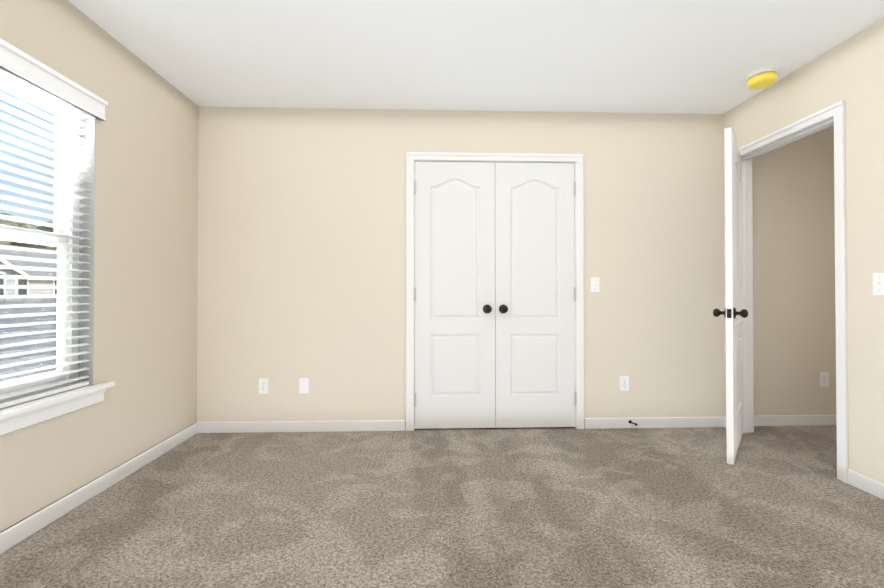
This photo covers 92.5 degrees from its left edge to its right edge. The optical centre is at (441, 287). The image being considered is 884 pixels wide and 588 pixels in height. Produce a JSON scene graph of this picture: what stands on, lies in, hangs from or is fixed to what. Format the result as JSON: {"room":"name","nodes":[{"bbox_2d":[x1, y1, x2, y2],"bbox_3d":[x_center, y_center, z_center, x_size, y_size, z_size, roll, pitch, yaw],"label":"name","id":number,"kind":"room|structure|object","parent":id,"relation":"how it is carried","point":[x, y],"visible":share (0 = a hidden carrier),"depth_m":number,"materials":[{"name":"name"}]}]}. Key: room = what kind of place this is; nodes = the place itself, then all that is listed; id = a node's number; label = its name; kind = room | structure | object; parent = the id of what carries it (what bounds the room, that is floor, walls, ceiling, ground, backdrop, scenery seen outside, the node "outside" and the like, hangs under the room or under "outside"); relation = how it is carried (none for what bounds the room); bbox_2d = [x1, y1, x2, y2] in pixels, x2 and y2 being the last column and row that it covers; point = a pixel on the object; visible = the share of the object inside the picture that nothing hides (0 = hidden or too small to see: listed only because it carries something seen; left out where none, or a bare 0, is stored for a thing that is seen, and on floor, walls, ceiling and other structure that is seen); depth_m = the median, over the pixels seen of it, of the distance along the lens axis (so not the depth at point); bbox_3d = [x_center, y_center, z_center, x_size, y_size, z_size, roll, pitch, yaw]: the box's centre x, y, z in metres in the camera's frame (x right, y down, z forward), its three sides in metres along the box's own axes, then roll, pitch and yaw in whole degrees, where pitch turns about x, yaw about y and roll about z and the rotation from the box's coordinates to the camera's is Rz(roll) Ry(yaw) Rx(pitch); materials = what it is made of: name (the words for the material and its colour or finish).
{"room":"empty bedroom","nodes":[
{"label":"empty bedroom","id":0,"kind":"room"},
{"bbox_2d":[0,0,198,531],"bbox_3d":[-1.821,-0.163,0.812,0.150,2.440,5.000,0,-1,-2],"label":"wall","id":1,"kind":"structure","parent":0,"point":[146,250],"depth_m":2.40,"materials":[{"name":"beige paint"}]},
{"bbox_2d":[0,38,107,120],"bbox_3d":[-1.759,-0.933,1.732,0.036,0.102,0.998,0,-1,-2],"label":"valance","id":2,"kind":"object","parent":1,"relation":"attached to","point":[17,62],"visible":0.96,"depth_m":1.89,"materials":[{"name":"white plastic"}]},
{"bbox_2d":[0,68,114,434],"bbox_3d":[-1.827,-0.188,1.722,0.200,1.556,1.090,0,-1,-2],"label":"window","id":3,"kind":"structure","parent":1,"relation":"in","point":[26,386],"depth_m":2.12,"materials":[{"name":"white plastic"}]},
{"bbox_2d":[0,71,91,408],"bbox_3d":[-1.810,-0.235,1.723,0.062,1.448,0.900,0,-1,-2],"label":"window blinds","id":4,"kind":"object","parent":3,"relation":"attached to","point":[33,138],"visible":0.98,"depth_m":1.93,"materials":[{"name":"white plastic"}]},
{"bbox_2d":[0,422,199,553],"bbox_3d":[-1.742,1.016,0.803,0.018,0.082,4.710,0,-1,-2],"label":"baseboard","id":5,"kind":"structure","parent":1,"relation":"attached to","point":[18,532],"depth_m":2.11,"materials":[{"name":"white wood"}]},
{"bbox_2d":[0,425,883,587],"bbox_3d":[0.820,1.117,0.899,5.435,0.120,5.020,0,-1,-2],"label":"floor","id":6,"kind":"structure","parent":0,"point":[573,507],"depth_m":1.98,"materials":[{"name":"carpet"}]},
{"bbox_2d":[68,0,883,113],"bbox_3d":[0.820,-1.457,0.924,5.435,0.150,5.020,0,-1,-2],"label":"ceiling","id":7,"kind":"structure","parent":0,"point":[668,56],"depth_m":2.42,"materials":[{"name":"white paint"}]},
{"bbox_2d":[746,67,777,89],"bbox_3d":[2.038,-1.326,2.695,0.162,0.079,0.162,0,-1,-2],"label":"smoke detector","id":8,"kind":"object","parent":7,"relation":"attached to","point":[762,78],"visible":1,"depth_m":2.65,"materials":[{"name":"yellow plastic"}]},
{"bbox_2d":[197,106,835,430],"bbox_3d":[0.813,-0.139,3.327,5.285,2.440,0.150,0,-1,-2],"label":"wall","id":9,"kind":"structure","parent":0,"point":[301,242],"depth_m":3.25,"materials":[{"name":"beige paint"}]},
{"bbox_2d":[259,378,267,393],"bbox_3d":[-1.336,0.734,3.167,0.070,0.114,0.008,0,-1,-2],"label":"electrical outlet","id":10,"kind":"object","parent":9,"relation":"attached to","point":[263,385],"visible":1,"depth_m":3.17,"materials":[{"name":"white plastic"}]},
{"bbox_2d":[200,420,404,432],"bbox_3d":[-1.039,1.038,3.174,1.523,0.082,0.018,0,-1,-2],"label":"baseboard","id":11,"kind":"structure","parent":9,"relation":"attached to","point":[345,425],"depth_m":3.16,"materials":[{"name":"white wood"}]},
{"bbox_2d":[299,378,308,392],"bbox_3d":[-1.036,0.735,3.174,0.070,0.114,0.015,0,-1,-2],"label":"outlet","id":12,"kind":"object","parent":9,"relation":"attached to","point":[303,385],"visible":1,"depth_m":3.18,"materials":[{"name":"white plastic"}]},
{"bbox_2d":[414,161,494,428],"bbox_3d":[0.096,0.051,3.208,0.622,2.030,0.108,0,-1,-2],"label":"closet door","id":13,"kind":"structure","parent":9,"relation":"in","point":[454,293],"depth_m":3.23,"materials":[{"name":"white wood"}]},
{"bbox_2d":[406,152,583,430],"bbox_3d":[0.408,0.024,3.248,1.364,2.112,0.057,0,-1,-2],"label":"trim","id":14,"kind":"structure","parent":9,"relation":"attached to","point":[575,159],"depth_m":3.23,"materials":[{"name":"white wood"}]},
{"bbox_2d":[495,162,576,427],"bbox_3d":[0.721,0.051,3.229,0.622,2.030,0.108,0,-1,-2],"label":"closet door","id":15,"kind":"structure","parent":9,"relation":"in","point":[535,293],"depth_m":3.25,"materials":[{"name":"white wood"}]},
{"bbox_2d":[590,277,599,291],"bbox_3d":[1.180,-0.025,3.254,0.070,0.114,0.018,0,-1,-2],"label":"light switch","id":16,"kind":"object","parent":9,"relation":"attached to","point":[595,284],"visible":1,"depth_m":3.26,"materials":[{"name":"white plastic"}]},
{"bbox_2d":[620,376,628,390],"bbox_3d":[1.406,0.735,3.260,0.070,0.114,0.008,0,-1,-2],"label":"electrical outlet","id":17,"kind":"object","parent":9,"relation":"attached to","point":[624,383],"visible":1,"depth_m":3.26,"materials":[{"name":"white plastic"}]},
{"bbox_2d":[585,416,725,428],"bbox_3d":[1.649,1.039,3.260,1.108,0.082,0.030,0,-1,-2],"label":"baseboard","id":18,"kind":"structure","parent":9,"relation":"attached to","point":[643,422],"depth_m":3.26,"materials":[{"name":"white wood"}]},
{"bbox_2d":[754,415,835,425],"bbox_3d":[2.826,1.040,3.323,1.020,0.082,0.013,0,-1,-2],"label":"baseboard","id":19,"kind":"structure","parent":9,"relation":"attached to","point":[762,420],"depth_m":3.31,"materials":[{"name":"white wood"}]},
{"bbox_2d":[819,372,828,386],"bbox_3d":[3.011,0.721,3.334,0.070,0.114,0.008,0,-1,-2],"label":"outlet","id":20,"kind":"object","parent":9,"relation":"attached to","point":[823,379],"visible":1,"depth_m":3.33,"materials":[{"name":"white plastic"}]},
{"bbox_2d":[723,17,883,482],"bbox_3d":[2.338,-0.163,0.899,0.120,2.440,4.892,0,-1,-2],"label":"wall","id":21,"kind":"structure","parent":0,"point":[850,71],"depth_m":2.27,"materials":[{"name":"beige paint"}]},
{"bbox_2d":[713,127,747,464],"bbox_3d":[1.962,0.047,2.852,0.551,2.030,0.626,0,-1,-2],"label":"door","id":22,"kind":"structure","parent":21,"relation":"in","point":[734,313],"depth_m":2.59,"materials":[{"name":"white painted wood"},{"name":"oil rubbed bronze"}]},
{"bbox_2d":[738,100,847,483],"bbox_3d":[2.275,0.019,2.780,0.154,2.113,0.900,0,-1,-2],"label":"door frame","id":23,"kind":"structure","parent":21,"relation":"attached to","point":[829,116],"depth_m":2.46,"materials":[{"name":"white wood"}]},
{"bbox_2d":[848,469,883,499],"bbox_3d":[2.289,1.012,0.467,0.018,0.082,3.704,0,-1,-2],"label":"baseboard","id":24,"kind":"structure","parent":21,"relation":"attached to","point":[869,485],"depth_m":2.21,"materials":[{"name":"white wood"}]},
{"bbox_2d":[873,273,883,294],"bbox_3d":[2.227,-0.021,2.133,0.018,0.114,0.116,0,-1,-2],"label":"light switch","id":25,"kind":"object","parent":21,"relation":"attached to","point":[878,283],"visible":1,"depth_m":2.16,"materials":[{"name":"white plastic"}]},
{"label":"outside","id":26,"kind":"structure","parent":0,"visible":0},
{"bbox_3d":[-41.940,4.473,28.373,77.700,0.300,120.000,0,-1,-2],"label":"ground","id":27,"kind":"structure","parent":26,"visible":0},
{"bbox_2d":[0,258,28,294],"bbox_3d":[-32.109,0.413,23.243,9.800,7.720,9.300,0,-1,-2],"label":"house","id":28,"kind":"structure","parent":27,"relation":"on","point":[7,281],"depth_m":27.08,"materials":[{"name":"grey"}]},
{"bbox_2d":[0,213,48,248],"bbox_3d":[-49.810,-1.917,49.802,7.506,12.892,8.653,0,-1,-2],"label":"tree","id":29,"kind":"object","parent":27,"relation":"on","point":[15,224],"depth_m":48.41,"materials":[{"name":"green plant"}]},
{"bbox_2d":[0,249,56,294],"bbox_3d":[-34.971,0.618,34.151,8.820,7.520,10.800,0,-1,-2],"label":"house","id":30,"kind":"structure","parent":27,"relation":"on","point":[31,273],"depth_m":33.20,"materials":[{"name":"beige"}]},
{"bbox_2d":[37,221,56,250],"bbox_3d":[-49.617,-1.913,53.222,7.419,12.950,6.050,0,-1,-2],"label":"tree","id":31,"kind":"object","parent":27,"relation":"on","point":[48,229],"depth_m":51.18,"materials":[{"name":"green plant"}]},
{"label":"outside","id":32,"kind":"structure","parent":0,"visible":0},
{"bbox_2d":[0,297,56,381],"bbox_3d":[-6.734,0.977,4.586,9.457,1.688,18.000,0,-1,-2],"label":"roof","id":33,"kind":"structure","parent":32,"point":[11,330],"depth_m":4.85,"materials":[{"name":"grey"}]}
]}

